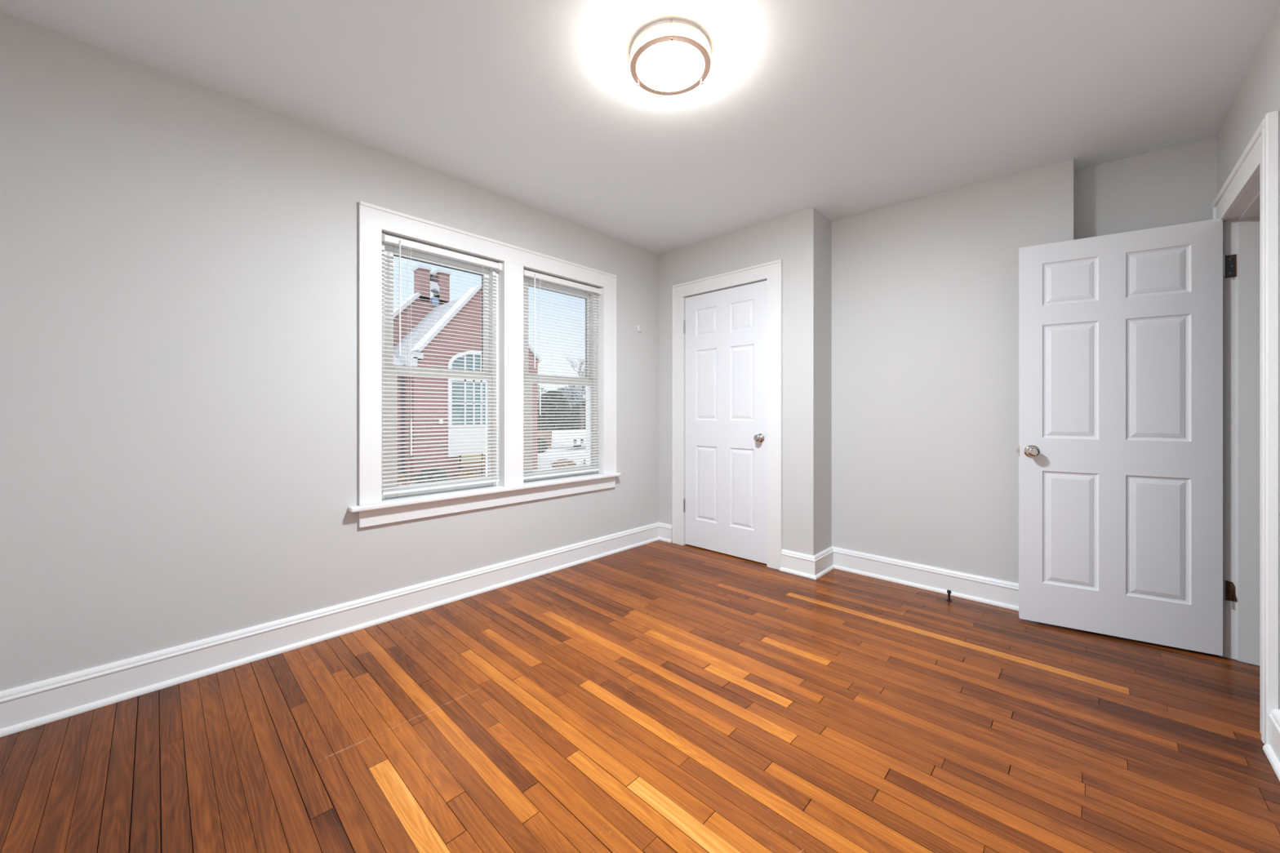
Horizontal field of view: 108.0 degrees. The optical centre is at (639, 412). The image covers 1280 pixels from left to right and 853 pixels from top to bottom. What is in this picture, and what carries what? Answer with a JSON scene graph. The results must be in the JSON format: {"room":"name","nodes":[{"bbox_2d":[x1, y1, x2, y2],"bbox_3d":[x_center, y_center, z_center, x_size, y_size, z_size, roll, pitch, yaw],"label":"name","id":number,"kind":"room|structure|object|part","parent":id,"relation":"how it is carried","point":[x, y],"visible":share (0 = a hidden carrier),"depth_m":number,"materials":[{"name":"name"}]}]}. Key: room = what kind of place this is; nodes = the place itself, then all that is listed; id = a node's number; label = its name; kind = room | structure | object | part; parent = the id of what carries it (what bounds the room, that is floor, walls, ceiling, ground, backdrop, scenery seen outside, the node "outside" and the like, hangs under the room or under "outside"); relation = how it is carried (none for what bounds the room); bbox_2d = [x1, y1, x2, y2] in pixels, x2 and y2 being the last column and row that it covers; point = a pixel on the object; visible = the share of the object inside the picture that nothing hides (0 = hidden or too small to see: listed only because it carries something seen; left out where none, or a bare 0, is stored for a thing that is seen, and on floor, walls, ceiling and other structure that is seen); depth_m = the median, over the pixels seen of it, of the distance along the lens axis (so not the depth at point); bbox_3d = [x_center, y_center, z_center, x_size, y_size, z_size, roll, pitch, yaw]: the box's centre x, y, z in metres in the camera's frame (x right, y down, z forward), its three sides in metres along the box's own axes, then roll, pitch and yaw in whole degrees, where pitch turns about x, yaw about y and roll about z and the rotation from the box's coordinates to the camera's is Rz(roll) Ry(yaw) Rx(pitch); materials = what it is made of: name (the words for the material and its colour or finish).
{"room":"empty bedroom","nodes":[
{"label":"empty bedroom","id":0,"kind":"room"},
{"bbox_2d":[0,11,658,691],"bbox_3d":[-0.901,-0.120,3.118,0.160,2.580,4.820,0,0,44],"label":"wall","id":1,"kind":"structure","parent":0,"point":[179,256],"depth_m":1.98,"materials":[{"name":"grey paint"}]},
{"bbox_2d":[0,522,659,737],"bbox_3d":[-1.119,1.046,2.752,0.034,0.147,3.748,0,0,44],"label":"baseboard","id":2,"kind":"structure","parent":1,"relation":"attached to","point":[23,708],"depth_m":2.12,"materials":[{"name":"white paint"}]},
{"bbox_2d":[348,200,621,528],"bbox_3d":[-0.895,-0.246,3.111,0.260,1.690,1.882,0,0,44],"label":"window","id":3,"kind":"structure","parent":1,"relation":"in","point":[374,508],"depth_m":3.01,"materials":[{"name":"white paint"}]},
{"bbox_3d":[-1.419,-0.246,2.448,0.021,1.458,0.104,0,0,44],"label":"casing","id":4,"kind":"part","parent":3,"relation":"part of","materials":[{"name":"white paint"}]},
{"bbox_3d":[-1.227,-0.587,2.839,0.035,0.709,0.644,0,0,44],"label":"sash","id":5,"kind":"part","parent":3,"relation":"part of","materials":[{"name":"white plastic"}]},
{"bbox_3d":[-1.200,0.118,2.812,0.035,0.720,0.644,0,0,44],"label":"sash","id":6,"kind":"part","parent":3,"relation":"part of","materials":[{"name":"white plastic"}]},
{"bbox_3d":[-1.234,0.500,2.845,0.140,0.040,0.725,0,0,44],"label":"sill","id":7,"kind":"part","parent":3,"relation":"part of","materials":[{"name":"white plastic"}]},
{"bbox_3d":[-1.217,-0.247,2.828,0.097,1.454,0.724,0,0,44],"label":"frame","id":8,"kind":"part","parent":3,"relation":"part of","materials":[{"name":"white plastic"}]},
{"bbox_2d":[382,232,502,495],"bbox_3d":[-1.157,-0.258,2.771,0.047,1.416,0.724,0,0,44],"label":"blind","id":9,"kind":"object","parent":3,"relation":"attached to","point":[388,239],"visible":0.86,"depth_m":2.73,"materials":[{"name":"white plastic"}]},
{"bbox_3d":[-1.285,-0.442,2.614,0.003,0.973,0.002,0,0,44],"label":"lift cord","id":10,"kind":"part","parent":9,"relation":"part of","materials":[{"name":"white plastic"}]},
{"bbox_3d":[-1.159,0.442,2.773,0.024,0.016,0.693,0,0,44],"label":"rail","id":11,"kind":"part","parent":9,"relation":"part of","materials":[{"name":"white plastic"}]},
{"bbox_3d":[-0.833,-0.246,3.059,0.021,1.458,0.140,0,0,44],"label":"mullion casing","id":12,"kind":"part","parent":3,"relation":"part of","materials":[{"name":"white paint"}]},
{"bbox_3d":[-0.631,-0.587,3.460,0.035,0.709,0.636,0,0,44],"label":"sash","id":13,"kind":"part","parent":3,"relation":"part of","materials":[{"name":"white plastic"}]},
{"bbox_3d":[-0.604,0.118,3.433,0.035,0.720,0.636,0,0,44],"label":"sash","id":14,"kind":"part","parent":3,"relation":"part of","materials":[{"name":"white plastic"}]},
{"bbox_3d":[-0.637,0.500,3.466,0.140,0.040,0.717,0,0,44],"label":"sill","id":15,"kind":"part","parent":3,"relation":"part of","materials":[{"name":"white plastic"}]},
{"bbox_3d":[-0.620,-0.247,3.449,0.097,1.454,0.716,0,0,44],"label":"frame","id":16,"kind":"part","parent":3,"relation":"part of","materials":[{"name":"white plastic"}]},
{"bbox_2d":[523,268,601,479],"bbox_3d":[-0.560,-0.255,3.392,0.047,1.422,0.716,0,0,44],"label":"blind","id":17,"kind":"object","parent":3,"relation":"attached to","point":[526,273],"visible":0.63,"depth_m":3.35,"materials":[{"name":"white plastic"}]},
{"bbox_3d":[-0.693,-0.554,3.231,0.003,0.748,0.002,0,0,44],"label":"lift cord","id":18,"kind":"part","parent":17,"relation":"part of","materials":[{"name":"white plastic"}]},
{"bbox_3d":[-0.700,-0.242,3.251,0.026,1.368,0.001,0,0,44],"label":"ladder cord","id":19,"kind":"part","parent":17,"relation":"part of","materials":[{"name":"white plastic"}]},
{"bbox_3d":[-0.563,0.448,3.394,0.024,0.016,0.685,0,0,44],"label":"rail","id":20,"kind":"part","parent":17,"relation":"part of","materials":[{"name":"white plastic"}]},
{"bbox_3d":[-0.242,-0.246,3.674,0.021,1.458,0.131,0,0,44],"label":"casing","id":21,"kind":"part","parent":3,"relation":"part of","materials":[{"name":"white paint"}]},
{"bbox_2d":[0,540,1279,852],"bbox_3d":[0.714,1.145,1.581,4.540,0.051,4.800,0,0,44],"label":"floor","id":22,"kind":"structure","parent":0,"point":[659,696],"depth_m":1.60,"materials":[{"name":"brown wood"}]},
{"bbox_2d":[946,590,952,601],"bbox_3d":[1.836,1.089,2.764,0.033,0.061,0.033,0,0,44],"label":"door stop","id":23,"kind":"object","parent":22,"relation":"on","point":[948,592],"visible":1,"depth_m":2.76,"materials":[{"name":"brown metal"}]},
{"bbox_2d":[0,0,1279,253],"bbox_3d":[0.732,-1.409,1.585,4.600,0.275,4.870,0,0,44],"label":"ceiling","id":24,"kind":"structure","parent":0,"point":[837,108],"depth_m":1.96,"materials":[{"name":"paint"}]},
{"bbox_2d":[630,18,711,95],"bbox_3d":[0.116,-1.345,1.781,0.307,0.082,0.307,0,0,44],"label":"ceiling lamp","id":25,"kind":"object","parent":24,"relation":"attached to","point":[668,57],"visible":1,"depth_m":1.73,"materials":[{"name":"frosted white glass"},{"name":"brushed metal"}]},
{"bbox_2d":[636,29,704,90],"bbox_3d":[0.116,-1.337,1.781,0.259,0.052,0.259,0,0,44],"label":"diffuser","id":26,"kind":"object","parent":25,"relation":"attached to","point":[673,60],"depth_m":1.74,"materials":[{"name":"white glass"}]},
{"bbox_2d":[658,207,831,555],"bbox_3d":[0.982,-0.143,3.958,1.395,2.534,0.900,0,0,44],"label":"wall","id":27,"kind":"structure","parent":0,"point":[802,239],"depth_m":3.27,"materials":[{"name":"grey paint"}]},
{"bbox_2d":[658,522,671,542],"bbox_3d":[0.213,1.046,4.048,0.160,0.147,0.034,0,0,44],"label":"baseboard","id":28,"kind":"structure","parent":27,"relation":"attached to","point":[664,530],"depth_m":4.04,"materials":[{"name":"white paint"}]},
{"bbox_2d":[683,280,767,564],"bbox_3d":[0.640,0.074,3.644,0.768,2.068,0.099,0,0,44],"label":"door","id":29,"kind":"structure","parent":27,"relation":"in","point":[725,502],"depth_m":3.62,"materials":[{"name":"white paint"}]},
{"bbox_3d":[0.866,0.190,3.404,0.067,0.067,0.063,0,0,44],"label":"knob","id":30,"kind":"part","parent":29,"relation":"part of","materials":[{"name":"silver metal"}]},
{"bbox_2d":[671,259,782,569],"bbox_3d":[0.678,0.019,3.676,1.000,2.201,0.127,0,0,44],"label":"door frame","id":31,"kind":"structure","parent":27,"relation":"attached to","point":[772,271],"depth_m":3.40,"materials":[{"name":"white paint"}]},
{"bbox_3d":[0.327,0.075,3.950,0.112,2.090,0.019,0,0,44],"label":"casing","id":32,"kind":"part","parent":31,"relation":"part of","materials":[{"name":"white paint"}]},
{"bbox_3d":[0.966,0.075,3.336,0.112,2.090,0.019,0,0,44],"label":"casing","id":33,"kind":"part","parent":31,"relation":"part of","materials":[{"name":"white paint"}]},
{"bbox_2d":[779,549,816,580],"bbox_3d":[1.091,1.046,3.205,0.263,0.147,0.034,0,0,44],"label":"baseboard","id":34,"kind":"structure","parent":27,"relation":"attached to","point":[800,564],"depth_m":3.20,"materials":[{"name":"white paint"}]},
{"bbox_2d":[813,546,834,579],"bbox_3d":[1.282,1.046,3.237,0.034,0.147,0.344,0,0,44],"label":"baseboard","id":35,"kind":"structure","parent":27,"relation":"attached to","point":[824,564],"depth_m":3.23,"materials":[{"name":"white paint"}]},
{"bbox_2d":[831,136,1217,583],"bbox_3d":[2.263,-0.143,2.978,2.010,2.534,0.640,0,0,44],"label":"wall","id":36,"kind":"structure","parent":0,"point":[925,290],"depth_m":2.87,"materials":[{"name":"grey paint"}]},
{"bbox_2d":[831,546,1018,611],"bbox_3d":[1.852,1.046,2.904,1.318,0.147,0.034,0,0,44],"label":"baseboard","id":37,"kind":"structure","parent":36,"relation":"attached to","point":[994,592],"depth_m":2.92,"materials":[{"name":"white paint"}]},
{"bbox_2d":[1217,4,1279,710],"bbox_3d":[1.331,-0.143,0.642,0.120,2.534,4.340,0,0,44],"label":"wall","id":38,"kind":"structure","parent":0,"point":[1259,94],"depth_m":1.71,"materials":[{"name":"grey paint"}]},
{"bbox_2d":[1016,217,1226,656],"bbox_3d":[2.344,0.113,2.316,0.739,1.986,0.163,0,0,32],"label":"door","id":39,"kind":"structure","parent":38,"relation":"in","point":[1120,450],"depth_m":2.28,"materials":[{"name":"white paint"}]},
{"bbox_3d":[2.058,0.208,2.437,0.067,0.067,0.063,0,0,32],"label":"knob","id":40,"kind":"part","parent":39,"relation":"part of","materials":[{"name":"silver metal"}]},
{"bbox_2d":[1212,110,1279,745],"bbox_3d":[2.447,0.065,1.824,0.147,2.111,0.926,0,0,44],"label":"door frame","id":41,"kind":"structure","parent":38,"relation":"attached to","point":[1247,203],"depth_m":2.05,"materials":[{"name":"white paint"}]},
{"bbox_3d":[2.696,0.124,2.164,0.018,1.992,0.087,0,0,44],"label":"casing","id":42,"kind":"part","parent":41,"relation":"part of","materials":[{"name":"white paint"}]},
{"bbox_3d":[2.144,0.124,1.589,0.018,1.992,0.087,0,0,44],"label":"casing","id":43,"kind":"part","parent":41,"relation":"part of","materials":[{"name":"white paint"}]},
{"bbox_2d":[1262,709,1279,781],"bbox_3d":[0.968,1.046,0.376,0.034,0.147,3.211,0,0,44],"label":"baseboard","id":44,"kind":"structure","parent":38,"relation":"attached to","point":[1272,751],"depth_m":1.49,"materials":[{"name":"white paint"}]},
{"label":"outside","id":45,"kind":"structure","parent":0,"visible":0},
{"bbox_2d":[397,444,585,485],"bbox_3d":[-7.824,2.470,46.449,69.830,0.300,110.000,0,0,44],"label":"ground","id":46,"kind":"structure","parent":45,"point":[551,444],"depth_m":25.11,"materials":[{"name":"white snow"}]},
{"bbox_2d":[393,264,542,483],"bbox_3d":[-9.492,-1.855,16.096,4.770,8.350,15.900,0,0,44],"label":"brick building","id":47,"kind":"structure","parent":46,"relation":"on","point":[424,267],"depth_m":16.25,"materials":[{"name":"red brick"}]},
{"bbox_3d":[-5.704,1.045,16.713,0.060,0.990,2.400,0,0,44],"label":"window apron panel","id":48,"kind":"part","parent":47,"relation":"part of","materials":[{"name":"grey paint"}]},
{"bbox_3d":[-5.734,-0.820,16.743,0.035,2.520,2.160,0,0,44],"label":"pane","id":49,"kind":"part","parent":47,"relation":"part of","materials":[{"name":"clear glass"}]},
{"bbox_2d":[537,385,546,421],"bbox_3d":[-13.600,-0.710,53.359,7.225,6.495,7.239,0,0,44],"label":"tree","id":50,"kind":"object","parent":46,"relation":"on","point":[538,385],"visible":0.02,"depth_m":53.54,"materials":[{"name":"green plant"}]},
{"bbox_2d":[537,438,548,453],"bbox_3d":[-5.957,1.903,26.611,1.429,0.937,1.474,0,0,44],"label":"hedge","id":51,"kind":"object","parent":46,"relation":"on","point":[543,445],"visible":0.24,"depth_m":26.38,"materials":[{"name":"green plant"}]},
{"bbox_2d":[537,431,551,448],"bbox_3d":[-6.383,1.735,29.642,0.090,1.170,1.750,0,0,44],"label":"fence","id":52,"kind":"object","parent":46,"relation":"on","point":[546,438],"visible":0.25,"depth_m":30.00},
{"bbox_2d":[537,425,559,441],"bbox_3d":[-7.054,1.667,34.897,2.277,1.470,2.246,0,0,44],"label":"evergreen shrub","id":53,"kind":"object","parent":46,"relation":"on","point":[542,426],"visible":0.16,"depth_m":34.50,"materials":[{"name":"green plant"}]},
{"bbox_2d":[537,389,573,430],"bbox_3d":[-7.217,0.301,38.327,3.354,4.302,3.466,0,0,44],"label":"evergreen tree","id":54,"kind":"object","parent":46,"relation":"on","point":[553,392],"visible":0.44,"depth_m":37.57,"materials":[{"name":"green plant"}]},
{"bbox_2d":[545,386,585,429],"bbox_3d":[-6.987,-0.022,44.276,4.287,4.883,4.359,0,0,44],"label":"evergreen tree","id":55,"kind":"object","parent":46,"relation":"on","point":[569,389],"visible":0.15,"depth_m":43.42,"materials":[{"name":"green plant"}]},
{"bbox_2d":[551,430,585,448],"bbox_3d":[-3.319,1.758,31.000,1.730,1.114,5.048,0,0,44],"label":"trailer","id":56,"kind":"object","parent":46,"relation":"on","point":[553,432],"visible":0.25,"depth_m":29.14,"materials":[{"name":"white paint"}]},
{"bbox_2d":[563,424,585,429],"bbox_3d":[-5.168,1.658,36.533,2.293,1.453,2.255,0,0,44],"label":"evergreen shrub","id":57,"kind":"object","parent":46,"relation":"on","point":[571,425],"visible":0.13,"depth_m":36.15,"materials":[{"name":"green plant"}]},
{"bbox_2d":[564,385,585,413],"bbox_3d":[-7.653,-0.630,59.530,7.632,6.160,7.900,0,0,44],"label":"tree","id":58,"kind":"object","parent":46,"relation":"on","point":[570,386],"visible":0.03,"depth_m":58.60,"materials":[{"name":"green plant"}]},
{"bbox_2d":[566,355,585,429],"bbox_3d":[-3.709,-1.234,33.627,3.959,7.115,4.216,0,0,28],"label":"bare tree","id":59,"kind":"object","parent":46,"relation":"on","point":[579,372],"visible":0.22,"depth_m":33.26,"materials":[{"name":"grey plant"}]},
{"bbox_2d":[568,399,585,428],"bbox_3d":[-4.617,0.628,41.052,3.600,3.640,3.520,0,0,44],"label":"evergreen tree","id":60,"kind":"object","parent":46,"relation":"on","point":[583,402],"visible":0.1,"depth_m":40.13,"materials":[{"name":"green plant"}]},
{"bbox_3d":[-4.340,2.304,15.376,3.100,0.029,14.000,0,0,44],"label":"planting bed","id":61,"kind":"object","parent":46,"relation":"on","visible":0},
{"bbox_2d":[397,471,412,485],"bbox_3d":[-7.189,2.054,13.617,0.941,0.637,0.904,0,0,17],"label":"shrub","id":62,"kind":"object","parent":61,"relation":"on","point":[404,476],"visible":0.16,"depth_m":13.60,"materials":[{"name":"brown plant"}]},
{"bbox_2d":[413,468,448,484],"bbox_3d":[-6.369,2.035,14.198,1.043,0.674,1.008,0,0,44],"label":"shrub","id":63,"kind":"object","parent":61,"relation":"on","point":[433,469],"visible":0.46,"depth_m":14.04,"materials":[{"name":"green plant"}]},
{"bbox_2d":[451,469,482,479],"bbox_3d":[-5.461,2.082,14.699,0.903,0.581,0.952,0,0,44],"label":"shrub","id":64,"kind":"object","parent":61,"relation":"on","point":[469,473],"visible":0.27,"depth_m":14.57,"materials":[{"name":"brown plant"}]},
{"bbox_2d":[457,453,485,478],"bbox_3d":[-5.657,1.870,15.809,0.400,0.900,0.900,0,0,44],"label":"garden bench","id":65,"kind":"object","parent":61,"relation":"on","point":[481,455],"visible":0.35,"depth_m":15.83,"materials":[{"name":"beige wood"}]},
{"bbox_2d":[551,458,575,468],"bbox_3d":[-3.124,2.132,18.907,1.026,0.481,1.024,0,0,44],"label":"shrub","id":66,"kind":"object","parent":61,"relation":"on","point":[562,459],"visible":0.32,"depth_m":18.70,"materials":[{"name":"brown plant"}]}
]}

